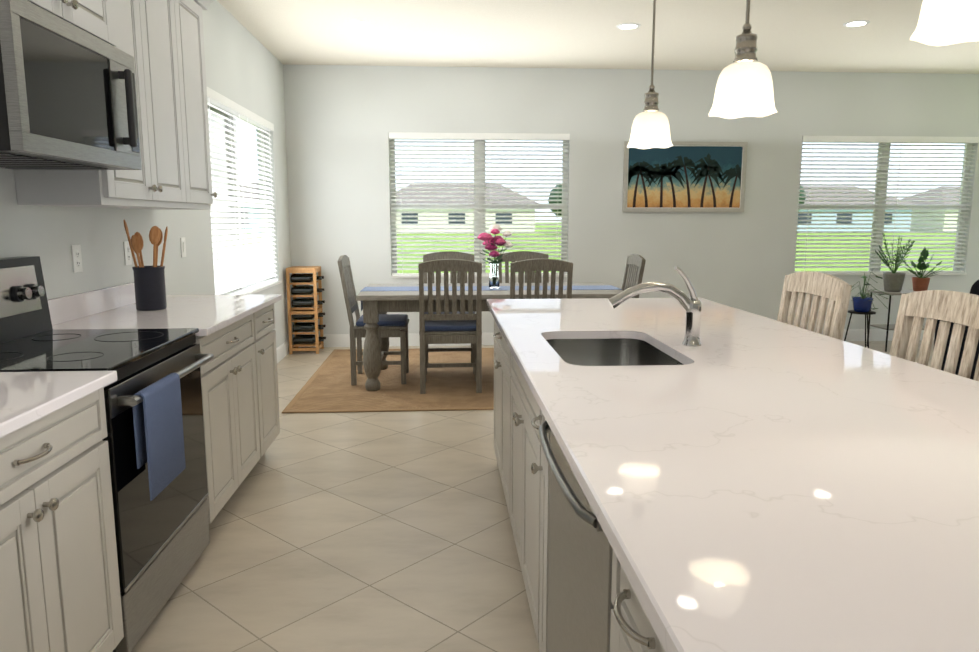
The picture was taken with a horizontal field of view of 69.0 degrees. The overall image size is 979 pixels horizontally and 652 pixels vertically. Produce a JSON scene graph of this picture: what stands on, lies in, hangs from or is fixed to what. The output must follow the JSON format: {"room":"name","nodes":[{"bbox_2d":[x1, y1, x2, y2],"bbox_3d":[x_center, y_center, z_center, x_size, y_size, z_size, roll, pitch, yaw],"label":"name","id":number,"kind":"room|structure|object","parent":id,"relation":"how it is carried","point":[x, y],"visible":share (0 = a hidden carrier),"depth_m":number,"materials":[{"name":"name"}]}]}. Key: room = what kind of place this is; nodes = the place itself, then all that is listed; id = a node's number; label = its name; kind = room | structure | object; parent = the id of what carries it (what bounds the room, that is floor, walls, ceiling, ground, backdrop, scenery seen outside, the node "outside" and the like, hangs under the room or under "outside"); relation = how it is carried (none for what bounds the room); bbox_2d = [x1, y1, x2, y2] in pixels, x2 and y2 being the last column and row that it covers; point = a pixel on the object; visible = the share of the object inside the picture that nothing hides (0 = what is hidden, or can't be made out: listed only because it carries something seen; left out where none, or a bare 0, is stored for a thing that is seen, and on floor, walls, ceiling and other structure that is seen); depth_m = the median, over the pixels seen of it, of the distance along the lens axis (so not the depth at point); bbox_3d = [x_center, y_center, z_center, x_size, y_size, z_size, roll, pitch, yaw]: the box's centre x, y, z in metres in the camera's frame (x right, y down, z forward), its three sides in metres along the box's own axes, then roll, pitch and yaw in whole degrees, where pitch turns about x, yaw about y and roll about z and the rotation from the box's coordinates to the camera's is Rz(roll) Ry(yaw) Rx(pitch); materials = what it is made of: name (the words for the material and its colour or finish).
{"room":"kitchen","nodes":[
{"label":"kitchen","id":0,"kind":"room"},
{"bbox_2d":[0,0,294,347],"bbox_3d":[-1.810,-0.459,2.406,0.150,2.858,10.217,-1,8,-4],"label":"wall","id":1,"kind":"structure","parent":0,"point":[239,68],"depth_m":4.34,"materials":[{"name":"paint"}]},
{"bbox_2d":[27,0,125,52],"bbox_3d":[-1.520,-1.384,2.124,0.406,0.937,0.763,-1,8,-4],"label":"upper cabinet","id":2,"kind":"object","parent":1,"relation":"attached to","point":[102,19],"depth_m":2.41,"materials":[{"name":"paint"}]},
{"bbox_2d":[0,0,141,169],"bbox_3d":[-1.472,-0.717,2.227,0.500,0.406,0.755,-1,8,-4],"label":"microwave","id":3,"kind":"object","parent":2,"relation":"attached to","point":[68,98],"visible":1,"depth_m":2.12,"materials":[{"name":"silver metal"}]},
{"bbox_2d":[71,244,82,272],"bbox_3d":[-1.771,-0.290,3.063,0.007,0.118,0.072,-1,8,-4],"label":"electrical outlet","id":4,"kind":"object","parent":1,"relation":"attached to","point":[76,258],"visible":1,"depth_m":3.05,"materials":[{"name":"white plastic"}]},
{"bbox_2d":[48,282,135,325],"bbox_3d":[-1.678,0.100,1.805,0.020,0.102,4.390,-1,8,-4],"label":"backsplash","id":5,"kind":"structure","parent":1,"relation":"attached to","point":[65,308],"depth_m":3.13,"materials":[{"name":"white stone"}]},
{"bbox_2d":[14,0,193,209],"bbox_3d":[-1.615,-1.070,3.009,0.322,1.119,0.900,-1,8,-4],"label":"upper cabinet","id":6,"kind":"object","parent":1,"relation":"attached to","point":[161,42],"depth_m":3.07,"materials":[{"name":"paint"}]},
{"bbox_2d":[123,241,131,264],"bbox_3d":[-1.804,-0.363,3.557,0.007,0.118,0.072,-1,8,-4],"label":"electrical outlet","id":7,"kind":"object","parent":1,"relation":"attached to","point":[127,255],"visible":0.98,"depth_m":3.55,"materials":[{"name":"white plastic"}]},
{"bbox_2d":[180,237,185,256],"bbox_3d":[-1.850,-0.477,4.317,0.013,0.118,0.072,-1,8,-4],"label":"electrical outlet","id":8,"kind":"object","parent":1,"relation":"attached to","point":[183,246],"visible":1,"depth_m":4.30,"materials":[{"name":"white plastic"}]},
{"bbox_2d":[182,0,216,209],"bbox_3d":[-1.652,-1.155,3.576,0.322,1.119,0.489,-1,8,-4],"label":"upper cabinet","id":9,"kind":"object","parent":1,"relation":"attached to","point":[191,9],"depth_m":3.67,"materials":[{"name":"paint"}]},
{"bbox_2d":[207,87,281,294],"bbox_3d":[-2.011,-1.003,5.778,0.160,1.480,1.940,-1,8,-4],"label":"window","id":10,"kind":"structure","parent":1,"relation":"in","point":[237,271],"depth_m":5.65,"materials":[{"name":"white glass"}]},
{"bbox_2d":[276,335,294,362],"bbox_3d":[-1.935,0.413,5.791,0.014,0.135,3.420,-1,8,-4],"label":"baseboard","id":11,"kind":"structure","parent":1,"relation":"attached to","point":[282,351],"depth_m":6.93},
{"bbox_2d":[131,340,933,651],"bbox_3d":[2.692,0.941,2.908,9.174,0.060,10.217,-1,8,-4],"label":"floor","id":12,"kind":"structure","parent":0,"point":[363,532],"depth_m":2.92,"materials":[{"name":"tile"}]},
{"bbox_2d":[0,390,123,651],"bbox_3d":[-1.359,0.655,1.630,0.624,0.884,0.830,-1,8,-4],"label":"base cabinet","id":13,"kind":"object","parent":12,"relation":"on","point":[59,583],"depth_m":1.76,"materials":[{"name":"paint"}]},
{"bbox_2d":[0,371,116,441],"bbox_3d":[-1.293,0.313,0.821,0.659,0.030,2.335,-1,8,-4],"label":"countertop","id":14,"kind":"structure","parent":13,"relation":"on","point":[26,398],"depth_m":1.76,"materials":[{"name":"white stone"}]},
{"bbox_2d":[0,256,213,651],"bbox_3d":[-1.373,0.383,2.397,0.694,1.195,0.757,-1,8,-4],"label":"range","id":15,"kind":"object","parent":12,"relation":"on","point":[155,438],"visible":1,"depth_m":2.32,"materials":[{"name":"black glass"}]},
{"bbox_2d":[194,314,267,523],"bbox_3d":[-1.464,0.416,3.235,0.624,0.884,0.888,-1,8,-4],"label":"base cabinet","id":16,"kind":"object","parent":12,"relation":"on","point":[235,419],"depth_m":3.19,"materials":[{"name":"paint"}]},
{"bbox_2d":[52,294,281,337],"bbox_3d":[-1.459,-0.066,3.366,0.659,0.030,1.288,-1,8,-4],"label":"countertop","id":17,"kind":"structure","parent":16,"relation":"on","point":[211,314],"depth_m":3.16,"materials":[{"name":"white stone"}]},
{"bbox_2d":[123,220,167,310],"bbox_3d":[-1.587,-0.286,3.318,0.179,0.418,0.183,-1,8,-4],"label":"utensil crock","id":18,"kind":"object","parent":17,"relation":"on","point":[150,288],"visible":1,"depth_m":3.28,"materials":[{"name":"black ceramic"}]},
{"bbox_2d":[260,306,279,447],"bbox_3d":[-1.500,0.333,3.791,0.624,0.884,0.520,-1,8,-4],"label":"base cabinet","id":19,"kind":"object","parent":12,"relation":"on","point":[267,317],"depth_m":3.90,"materials":[{"name":"paint"}]},
{"bbox_2d":[286,266,325,353],"bbox_3d":[-1.846,-0.166,7.225,0.330,0.858,0.310,-1,8,-4],"label":"wine rack","id":20,"kind":"object","parent":12,"relation":"on","point":[316,313],"visible":1,"depth_m":7.12,"materials":[{"name":"brown wood"}]},
{"bbox_2d":[282,348,493,412],"bbox_3d":[0.017,0.409,6.232,3.080,0.011,2.420,-1,8,-4],"label":"rug","id":21,"kind":"object","parent":12,"relation":"on","point":[327,387],"visible":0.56,"depth_m":5.63,"materials":[{"name":"carpet"}]},
{"bbox_2d":[337,255,408,384],"bbox_3d":[-0.944,-0.071,5.905,0.534,1.032,0.480,-1,8,-4],"label":"dining chair","id":22,"kind":"object","parent":21,"relation":"on","point":[393,325],"visible":0.94,"depth_m":5.73,"materials":[{"name":"grey wood"}]},
{"bbox_2d":[423,251,474,374],"bbox_3d":[-0.355,-0.132,6.319,0.480,1.032,0.534,-1,8,-4],"label":"dining chair","id":23,"kind":"object","parent":21,"relation":"on","point":[446,255],"visible":0.23,"depth_m":6.48,"materials":[{"name":"grey wood"}]},
{"bbox_2d":[418,259,481,393],"bbox_3d":[-0.306,-0.021,5.570,0.480,1.032,0.534,-1,8,-4],"label":"dining chair","id":24,"kind":"object","parent":21,"relation":"on","point":[446,327],"visible":1,"depth_m":5.37,"materials":[{"name":"grey wood"}]},
{"bbox_2d":[356,283,622,390],"bbox_3d":[0.014,0.057,5.987,2.116,0.755,1.000,-1,8,-4],"label":"dining table","id":25,"kind":"object","parent":21,"relation":"on","point":[376,300],"visible":0.46,"depth_m":5.51,"materials":[{"name":"grey wood"}]},
{"bbox_2d":[477,224,512,287],"bbox_3d":[0.032,-0.577,5.897,0.343,0.525,0.398,-1,8,-4],"label":"vase","id":26,"kind":"object","parent":25,"relation":"on","point":[489,243],"visible":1,"depth_m":5.86,"materials":[{"name":"pink plant"}]},
{"bbox_2d":[499,251,548,282],"bbox_3d":[0.324,-0.139,6.363,0.480,1.032,0.534,-1,8,-4],"label":"dining chair","id":27,"kind":"object","parent":21,"relation":"on","point":[520,255],"visible":0.17,"depth_m":6.52,"materials":[{"name":"grey wood"}]},
{"bbox_2d":[510,258,572,298],"bbox_3d":[0.373,-0.027,5.613,0.480,1.032,0.534,-1,8,-4],"label":"dining chair","id":28,"kind":"object","parent":21,"relation":"on","point":[537,266],"visible":0.29,"depth_m":5.32,"materials":[{"name":"grey wood"}]},
{"bbox_2d":[621,254,645,297],"bbox_3d":[0.982,-0.089,6.029,0.534,1.032,0.480,-1,8,-4],"label":"dining chair","id":29,"kind":"object","parent":21,"relation":"on","point":[634,270],"visible":0.19,"depth_m":5.96,"materials":[{"name":"grey wood"}]},
{"bbox_2d":[538,421,612,651],"bbox_3d":[0.447,0.671,1.538,0.654,0.880,0.656,-1,8,-4],"label":"dishwasher","id":30,"kind":"object","parent":12,"relation":"on","point":[580,604],"visible":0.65,"depth_m":1.44,"materials":[{"name":"silver metal"}]},
{"bbox_2d":[488,306,670,651],"bbox_3d":[0.586,0.574,2.171,0.983,0.884,3.424,-1,8,-4],"label":"kitchen island","id":31,"kind":"object","parent":12,"relation":"on","point":[522,464],"depth_m":2.17,"materials":[{"name":"paint"}]},
{"bbox_2d":[487,298,978,651],"bbox_3d":[0.676,0.121,2.114,1.163,0.031,3.450,-1,8,-4],"label":"island countertop","id":32,"kind":"structure","parent":31,"relation":"on","point":[766,484],"depth_m":1.20,"materials":[{"name":"white stone"}]},
{"bbox_2d":[608,266,701,345],"bbox_3d":[0.552,-0.066,2.349,0.320,0.267,0.096,-1,8,-4],"label":"faucet","id":33,"kind":"object","parent":32,"relation":"on","point":[692,307],"visible":1,"depth_m":2.35,"materials":[{"name":"silver metal"}]},
{"bbox_2d":[777,271,851,339],"bbox_3d":[1.072,0.344,2.892,0.482,1.127,0.470,-1,8,-4],"label":"stool","id":34,"kind":"object","parent":12,"relation":"on","point":[835,291],"visible":0.31,"depth_m":2.80,"materials":[{"name":"white wood"}]},
{"bbox_2d":[844,233,951,351],"bbox_3d":[4.159,-0.344,7.269,1.062,1.199,0.535,-1,8,-4],"label":"stand","id":35,"kind":"object","parent":12,"relation":"on","point":[893,280],"visible":0.94,"depth_m":7.28,"materials":[{"name":"black metal"}]},
{"bbox_2d":[889,290,978,380],"bbox_3d":[1.123,0.460,2.118,0.482,1.127,0.470,-1,8,-4],"label":"stool","id":36,"kind":"object","parent":12,"relation":"on","point":[960,310],"visible":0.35,"depth_m":2.10,"materials":[{"name":"white wood"}]},
{"bbox_2d":[933,280,978,379],"bbox_3d":[3.212,0.362,3.100,1.000,1.030,2.500,-1,8,-4],"label":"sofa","id":37,"kind":"object","parent":12,"relation":"on","point":[974,288],"visible":0.17,"depth_m":4.00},
{"bbox_2d":[217,0,978,73],"bbox_3d":[2.692,-1.925,2.481,9.174,0.020,10.217,-1,8,-4],"label":"ceiling","id":38,"kind":"structure","parent":0,"point":[806,35],"depth_m":5.95,"materials":[{"name":"paint"}]},
{"bbox_2d":[616,23,640,29],"bbox_3d":[1.107,-2.389,5.684,0.192,0.006,0.192,-1,8,-4],"label":"recessed light","id":39,"kind":"object","parent":38,"relation":"in","point":[626,26],"visible":0.98,"depth_m":5.68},
{"bbox_2d":[627,0,672,148],"bbox_3d":[0.697,-1.378,3.007,0.200,1.216,0.196,-1,8,-4],"label":"pendant light","id":40,"kind":"object","parent":38,"relation":"hanging from","point":[650,127],"visible":1,"depth_m":3.03,"materials":[{"name":"white glass"}]},
{"bbox_2d":[708,0,777,118],"bbox_3d":[0.759,-1.235,2.049,0.200,1.216,0.196,-1,8,-4],"label":"pendant light","id":41,"kind":"object","parent":38,"relation":"hanging from","point":[744,86],"visible":1,"depth_m":2.08,"materials":[{"name":"white glass"}]},
{"bbox_2d":[843,20,869,26],"bbox_3d":[2.886,-2.378,5.609,0.192,0.006,0.192,-1,8,-4],"label":"recessed light","id":42,"kind":"object","parent":38,"relation":"in","point":[856,23],"visible":0.98,"depth_m":5.59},
{"bbox_2d":[910,0,978,45],"bbox_3d":[0.821,-1.095,1.110,0.200,1.216,0.196,-1,8,-4],"label":"pendant light","id":43,"kind":"object","parent":38,"relation":"hanging from","point":[944,22],"visible":1,"depth_m":1.26,"materials":[{"name":"white glass"}]},
{"bbox_2d":[284,65,978,334],"bbox_3d":[2.371,-1.242,7.662,8.820,2.858,0.150,-1,8,-4],"label":"wall","id":44,"kind":"structure","parent":0,"point":[328,140],"depth_m":7.46,"materials":[{"name":"paint"}]},
{"bbox_2d":[389,132,569,277],"bbox_3d":[-0.101,-1.256,7.478,1.865,1.480,0.160,-1,8,-4],"label":"window","id":45,"kind":"structure","parent":44,"relation":"in","point":[479,205],"depth_m":7.44,"materials":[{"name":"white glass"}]},
{"bbox_2d":[308,329,934,346],"bbox_3d":[2.373,0.117,7.780,8.872,0.135,0.015,-1,8,-4],"label":"baseboard","id":46,"kind":"structure","parent":44,"relation":"attached to","point":[330,340],"depth_m":7.61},
{"bbox_2d":[622,141,747,211],"bbox_3d":[2.053,-1.566,7.498,1.307,0.725,0.030,-1,8,-4],"label":"framed painting","id":47,"kind":"object","parent":44,"relation":"attached to","point":[677,176],"visible":0.96,"depth_m":7.50,"materials":[{"name":"multicoloured paint"}]},
{"bbox_2d":[794,135,978,274],"bbox_3d":[4.277,-1.298,7.757,1.950,1.480,0.160,-1,8,-4],"label":"window","id":48,"kind":"structure","parent":44,"relation":"in","point":[879,206],"depth_m":7.74,"materials":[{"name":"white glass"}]},
{"label":"outside","id":49,"kind":"structure","parent":0,"visible":0},
{"bbox_2d":[239,182,960,272],"bbox_3d":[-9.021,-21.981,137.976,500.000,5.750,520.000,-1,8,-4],"label":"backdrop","id":50,"kind":"structure","parent":49,"point":[559,230],"depth_m":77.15,"materials":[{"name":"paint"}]}
]}

